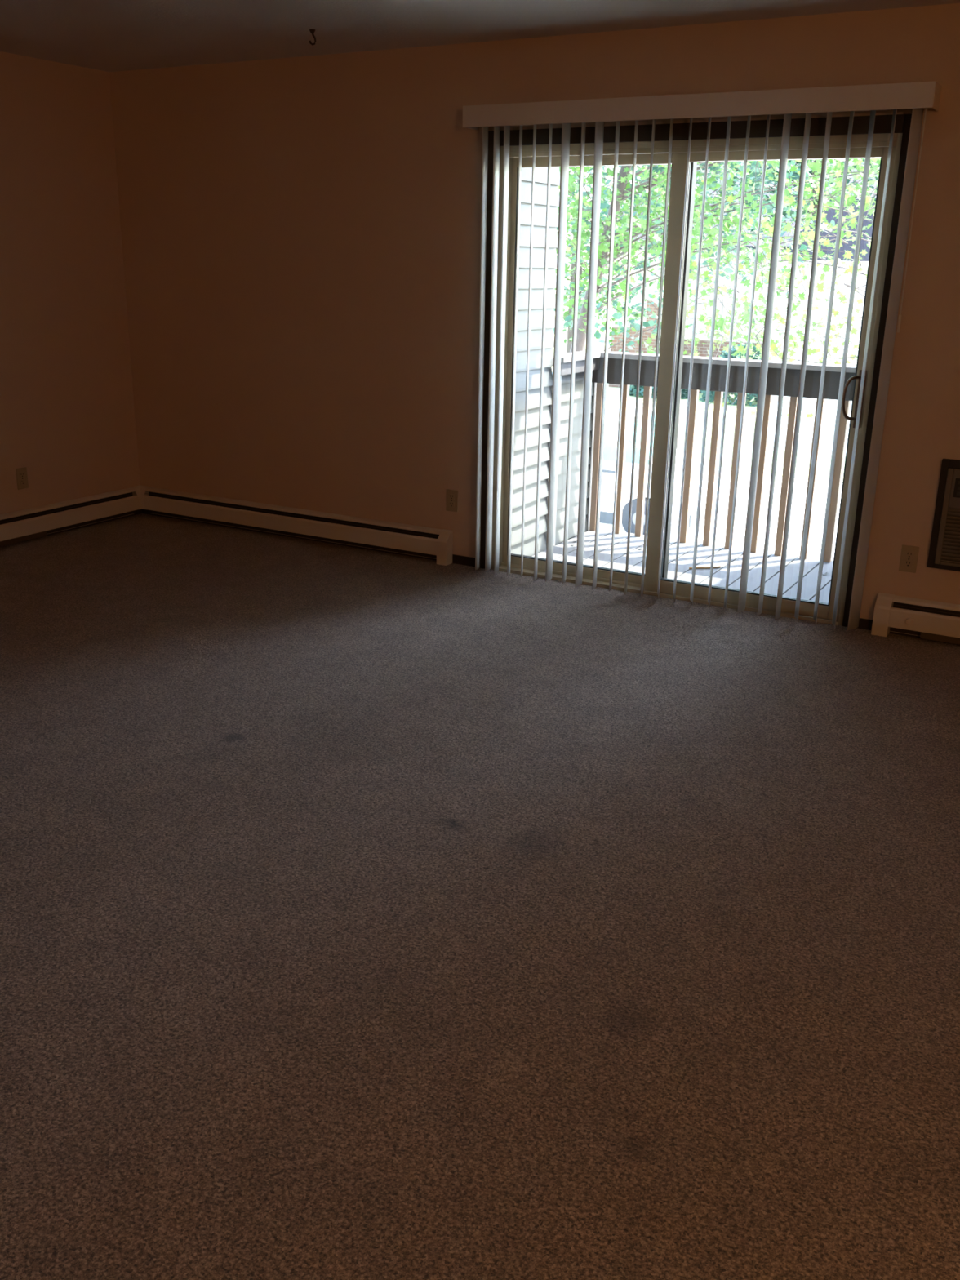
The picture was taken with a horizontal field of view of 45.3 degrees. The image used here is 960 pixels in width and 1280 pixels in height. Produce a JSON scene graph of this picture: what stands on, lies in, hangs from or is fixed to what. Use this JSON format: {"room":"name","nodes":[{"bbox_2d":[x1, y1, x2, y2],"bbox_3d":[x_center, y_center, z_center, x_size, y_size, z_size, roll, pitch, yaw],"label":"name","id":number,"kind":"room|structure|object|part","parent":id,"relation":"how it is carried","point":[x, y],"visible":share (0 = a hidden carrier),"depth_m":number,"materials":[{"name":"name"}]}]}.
{"room":"empty living room","nodes":[
{"label":"empty living room","id":0,"kind":"room"},
{"bbox_2d":[0,51,140,514],"bbox_3d":[-4.347,-0.588,2.904,0.120,2.740,9.460,11,21,27],"label":"wall","id":1,"kind":"structure","parent":0,"point":[67,408],"depth_m":6.21,"materials":[{"name":"paint"}]},
{"bbox_2d":[15,466,28,489],"bbox_3d":[-2.472,-0.873,6.208,0.007,0.114,0.070,11,21,27],"label":"wall outlet","id":2,"kind":"object","parent":1,"relation":"attached to","point":[21,473],"visible":1,"depth_m":6.20,"materials":[{"name":"beige plastic"}]},
{"bbox_2d":[19,471,25,477],"bbox_3d":[-2.470,-0.891,6.200,0.002,0.028,0.033,11,21,27],"label":"receptacle","id":3,"kind":"object","parent":2,"relation":"attached to","point":[22,474],"depth_m":6.20,"materials":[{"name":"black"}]},
{"bbox_2d":[20,479,25,484],"bbox_3d":[-2.471,-0.854,6.213,0.002,0.028,0.033,11,21,27],"label":"receptacle","id":4,"kind":"object","parent":2,"relation":"attached to","point":[22,481],"depth_m":6.21,"materials":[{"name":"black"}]},
{"bbox_2d":[0,487,138,546],"bbox_3d":[-2.899,-0.382,5.504,0.064,0.175,3.400,11,21,27],"label":"baseboard heater","id":5,"kind":"object","parent":1,"relation":"attached to","point":[28,524],"visible":1,"depth_m":6.45,"materials":[{"name":"metal"}]},
{"bbox_2d":[8,508,142,545],"bbox_3d":[-4.316,0.420,3.195,0.006,0.046,9.200,11,21,27],"label":"baseboard","id":6,"kind":"structure","parent":1,"relation":"attached to","point":[138,511],"depth_m":6.74,"materials":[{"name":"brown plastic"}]},
{"bbox_2d":[0,513,959,1279],"bbox_3d":[-1.009,1.092,1.455,7.600,0.020,9.200,11,21,27],"label":"floor","id":7,"kind":"structure","parent":0,"point":[365,914],"depth_m":2.73,"materials":[{"name":"carpet"}]},
{"bbox_2d":[0,0,959,71],"bbox_3d":[-0.958,-1.294,0.678,7.840,0.120,9.460,11,21,27],"label":"ceiling","id":8,"kind":"structure","parent":0,"point":[103,35],"depth_m":4.80,"materials":[{"name":"beige paint"}]},
{"bbox_2d":[308,29,315,45],"bbox_3d":[-0.727,-2.616,4.991,0.027,0.062,0.027,17,24,39],"label":"ceiling hook","id":9,"kind":"object","parent":8,"relation":"attached to","point":[312,31],"visible":1,"depth_m":4.99,"materials":[{"name":"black metal"}]},
{"bbox_2d":[109,3,959,619],"bbox_3d":[1.299,-1.167,4.991,7.600,2.740,0.130,11,21,27],"label":"wall","id":10,"kind":"structure","parent":0,"point":[301,235],"depth_m":5.78,"materials":[{"name":"paint"}]},
{"bbox_2d":[131,484,453,565],"bbox_3d":[-1.122,-0.658,6.445,2.202,0.175,0.086,11,21,27],"label":"baseboard heater","id":11,"kind":"object","parent":10,"relation":"attached to","point":[411,540],"visible":0.99,"depth_m":6.37,"materials":[{"name":"metal"}]},
{"bbox_2d":[445,488,457,511],"bbox_3d":[-0.144,-0.717,5.904,0.070,0.114,0.007,11,21,27],"label":"wall outlet","id":12,"kind":"object","parent":10,"relation":"attached to","point":[451,495],"visible":1,"depth_m":5.90,"materials":[{"name":"beige plastic"}]},
{"bbox_2d":[448,501,454,507],"bbox_3d":[-0.146,-0.698,5.908,0.033,0.028,0.002,11,21,27],"label":"receptacle","id":13,"kind":"object","parent":12,"relation":"attached to","point":[451,504],"depth_m":5.91,"materials":[{"name":"beige plastic"}]},
{"bbox_2d":[448,493,454,499],"bbox_3d":[-0.145,-0.735,5.896,0.033,0.028,0.002,11,21,27],"label":"receptacle","id":14,"kind":"object","parent":12,"relation":"attached to","point":[451,496],"depth_m":5.90,"materials":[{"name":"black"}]},
{"bbox_2d":[142,509,920,638],"bbox_3d":[1.249,-0.154,5.261,7.594,0.046,0.006,11,21,27],"label":"baseboard","id":15,"kind":"structure","parent":10,"relation":"attached to","point":[864,624],"depth_m":6.11,"materials":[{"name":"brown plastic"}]},
{"bbox_2d":[480,114,911,628],"bbox_3d":[0.849,-1.194,5.162,1.900,2.068,0.013,11,21,27],"label":"trim","id":16,"kind":"structure","parent":10,"relation":"attached to","point":[882,124],"depth_m":4.85,"materials":[{"name":"brown wood"}]},
{"bbox_2d":[491,133,902,625],"bbox_3d":[0.875,-1.169,5.224,1.775,2.023,0.177,11,21,27],"label":"door","id":17,"kind":"structure","parent":10,"relation":"in","point":[837,143],"depth_m":5.14,"materials":[{"name":"clear glass"}]},
{"bbox_3d":[0.525,-1.253,5.459,0.882,1.967,0.038,11,21,27],"label":"fixed panel","id":18,"kind":"part","parent":17,"relation":"part of","materials":[{"name":"clear glass"}]},
{"bbox_3d":[1.222,-1.099,5.032,0.928,1.962,0.038,11,21,27],"label":"sliding panel","id":19,"kind":"part","parent":17,"relation":"part of","materials":[{"name":"clear glass"}]},
{"bbox_3d":[1.548,-1.011,4.805,0.077,0.188,0.016,-3,19,-12],"label":"handle pull","id":20,"kind":"part","parent":17,"relation":"part of","materials":[{"name":"brown metal"}]},
{"bbox_3d":[1.592,-1.008,4.816,0.030,0.240,0.006,11,21,27],"label":"handle plate","id":21,"kind":"part","parent":17,"relation":"part of","materials":[{"name":"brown metal"}]},
{"bbox_2d":[462,80,942,630],"bbox_3d":[0.815,-1.228,5.095,2.020,2.150,0.138,11,21,27],"label":"vertical blind","id":22,"kind":"object","parent":10,"relation":"attached to","point":[919,95],"visible":1,"depth_m":4.97,"materials":[{"name":"beige plastic"}]},
{"bbox_2d":[898,544,919,573],"bbox_3d":[1.816,-0.343,4.866,0.070,0.114,0.007,11,21,27],"label":"wall outlet","id":23,"kind":"object","parent":10,"relation":"attached to","point":[909,554],"visible":1,"depth_m":4.86,"materials":[{"name":"beige plastic"}]},
{"bbox_2d":[903,560,912,567],"bbox_3d":[1.814,-0.324,4.870,0.033,0.028,0.002,11,21,27],"label":"receptacle","id":24,"kind":"object","parent":23,"relation":"attached to","point":[907,563],"depth_m":4.87,"materials":[{"name":"beige plastic"}]},
{"bbox_2d":[905,551,914,558],"bbox_3d":[1.815,-0.361,4.858,0.033,0.028,0.002,11,21,27],"label":"receptacle","id":25,"kind":"object","parent":23,"relation":"attached to","point":[908,554],"depth_m":4.86,"materials":[{"name":"beige plastic"}]},
{"bbox_2d":[871,592,959,644],"bbox_3d":[2.529,0.048,4.518,1.900,0.175,0.079,11,21,27],"label":"baseboard heater","id":26,"kind":"object","parent":10,"relation":"attached to","point":[935,620],"visible":1,"depth_m":4.87,"materials":[{"name":"metal"}]},
{"bbox_3d":[1.817,-0.082,4.867,0.038,0.038,0.004,11,21,27],"label":"valve plate","id":27,"kind":"part","parent":26,"relation":"part of","materials":[{"name":"metal"}]},
{"bbox_3d":[1.813,-0.079,4.860,0.026,0.026,0.012,11,21,27],"label":"valve knob","id":28,"kind":"part","parent":26,"relation":"part of","materials":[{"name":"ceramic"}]},
{"bbox_3d":[2.543,0.039,4.535,1.774,0.162,0.033,11,21,27],"label":"panel","id":29,"kind":"part","parent":26,"relation":"part of","materials":[{"name":"metal"}]},
{"bbox_2d":[926,458,959,571],"bbox_3d":[2.172,-0.466,4.599,0.670,0.454,0.035,11,21,27],"label":"air conditioner","id":30,"kind":"object","parent":10,"relation":"attached to","point":[944,545],"visible":1,"depth_m":4.73,"materials":[{"name":"black"}]},
{"bbox_3d":[2.173,-0.460,4.603,0.614,0.401,0.029,11,21,27],"label":"panel","id":31,"kind":"part","parent":30,"relation":"part of","materials":[{"name":"plastic"}]},
{"bbox_3d":[2.023,-0.602,4.627,0.212,0.078,0.003,11,21,27],"label":"control panel","id":32,"kind":"part","parent":30,"relation":"part of","materials":[{"name":"grey"}]},
{"bbox_2d":[511,167,594,555],"bbox_3d":[0.248,-0.369,6.726,0.240,5.500,1.300,11,21,27],"label":"wall","id":33,"kind":"structure","parent":0,"point":[541,173],"depth_m":6.25,"materials":[{"name":"plastic"}]},
{"bbox_2d":[531,528,833,602],"bbox_3d":[1.372,-0.233,6.154,2.292,0.200,1.360,11,21,27],"label":"floor","id":34,"kind":"structure","parent":0,"point":[686,553],"depth_m":6.42,"materials":[{"name":"grey wood"}]},
{"bbox_2d":[552,350,856,562],"bbox_3d":[1.438,-0.864,6.374,2.170,1.303,0.667,11,21,27],"label":"balcony railing","id":35,"kind":"object","parent":34,"relation":"on","point":[700,364],"visible":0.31,"depth_m":6.58,"materials":[{"name":"brown wood"}]},
{"bbox_3d":[0.524,-1.619,6.574,0.140,0.028,0.502,11,21,27],"label":"cap rail","id":36,"kind":"part","parent":35,"relation":"part of","materials":[{"name":"grey wood"}]},
{"bbox_3d":[0.666,-1.120,7.072,0.055,1.225,0.055,11,21,27],"label":"corner post","id":37,"kind":"part","parent":35,"relation":"part of","materials":[{"name":"brown wood"}]},
{"bbox_3d":[1.566,-1.532,6.373,2.170,0.028,0.140,11,21,27],"label":"cap rail","id":38,"kind":"part","parent":35,"relation":"part of","materials":[{"name":"grey wood"}]},
{"bbox_2d":[688,565,720,568],"bbox_3d":[1.235,-0.398,6.304,0.185,0.014,0.017,-3,19,-13],"label":"twig","id":39,"kind":"object","parent":34,"relation":"on","point":[717,566],"visible":0.72,"depth_m":6.30,"materials":[{"name":"brown wood"}]},
{"label":"outside","id":40,"kind":"structure","parent":0,"visible":0},
{"bbox_2d":[551,303,845,483],"bbox_3d":[32.327,-16.471,66.312,140.000,0.230,99.500,11,21,27],"label":"lawn","id":41,"kind":"structure","parent":40,"point":[802,463],"depth_m":31.15,"materials":[{"name":"green plant"}]},
{"bbox_2d":[554,161,750,353],"bbox_3d":[3.106,-12.242,31.108,8.507,12.784,7.290,17,24,39],"label":"leafy tree","id":42,"kind":"object","parent":41,"relation":"on","point":[569,343],"visible":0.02,"depth_m":31.67,"materials":[{"name":"green plant"}]},
{"bbox_2d":[629,385,688,399],"bbox_3d":[6.306,-9.249,40.548,2.698,1.426,2.125,11,21,27],"label":"shrub","id":43,"kind":"object","parent":41,"relation":"on","point":[633,388],"visible":0.06,"depth_m":40.07,"materials":[{"name":"green plant"}]},
{"bbox_2d":[552,160,844,450],"bbox_3d":[3.349,-9.883,21.916,9.096,14.070,7.099,11,21,27],"label":"tree","id":44,"kind":"object","parent":41,"relation":"on","point":[757,185],"visible":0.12,"depth_m":22.40,"materials":[{"name":"green plant"}]},
{"bbox_2d":[554,157,880,359],"bbox_3d":[2.993,-6.048,14.380,9.595,11.549,5.760,13,22,32],"label":"maple tree","id":45,"kind":"object","parent":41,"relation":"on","point":[624,176],"visible":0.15,"depth_m":14.49,"materials":[{"name":"green plant"}]},
{"bbox_2d":[698,342,761,406],"bbox_3d":[8.921,-9.007,38.873,2.929,2.114,2.068,11,21,27],"label":"shrub","id":46,"kind":"object","parent":41,"relation":"on","point":[751,396],"visible":0.11,"depth_m":38.53,"materials":[{"name":"green plant"}]},
{"bbox_2d":[598,160,878,397],"bbox_3d":[14.923,-13.246,42.393,18.400,8.250,11.600,11,21,27],"label":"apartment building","id":47,"kind":"structure","parent":41,"relation":"on","point":[703,349],"depth_m":41.10,"materials":[{"name":"brick"}]},
{"bbox_3d":[8.615,-13.918,45.898,2.750,3.100,10.010,11,21,27],"label":"cream panel","id":48,"kind":"part","parent":47,"relation":"part of","materials":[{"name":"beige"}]},
{"bbox_2d":[696,158,879,242],"bbox_3d":[10.413,-14.048,34.297,12.134,14.482,5.926,9,20,22],"label":"leafy tree","id":49,"kind":"object","parent":41,"relation":"on","point":[775,182],"visible":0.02,"depth_m":34.56,"materials":[{"name":"green plant"}]},
{"bbox_2d":[767,199,875,456],"bbox_3d":[10.745,-8.035,29.781,4.900,6.100,6.400,11,21,27],"label":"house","id":50,"kind":"structure","parent":41,"relation":"on","point":[806,424],"depth_m":27.89,"materials":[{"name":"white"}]},
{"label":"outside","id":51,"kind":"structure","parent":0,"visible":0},
{"bbox_2d":[599,471,842,559],"bbox_3d":[2.980,-0.629,16.615,140.000,0.200,20.200,11,21,27],"label":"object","id":52,"kind":"structure","parent":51,"point":[800,486],"depth_m":21.33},
{"bbox_2d":[600,400,725,535],"bbox_3d":[1.733,-3.218,20.796,5.100,2.049,1.910,11,21,27],"label":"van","id":53,"kind":"object","parent":52,"relation":"on","point":[611,413],"visible":0.16,"depth_m":19.49,"materials":[{"name":"white paint"}]},
{"bbox_2d":[622,162,879,431],"bbox_3d":[3.342,-2.053,11.075,2.859,6.025,3.385,-9,21,-28],"label":"maple tree","id":54,"kind":"object","parent":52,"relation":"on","point":[847,255],"visible":0.4,"depth_m":10.81,"materials":[{"name":"green plant"}]}
]}

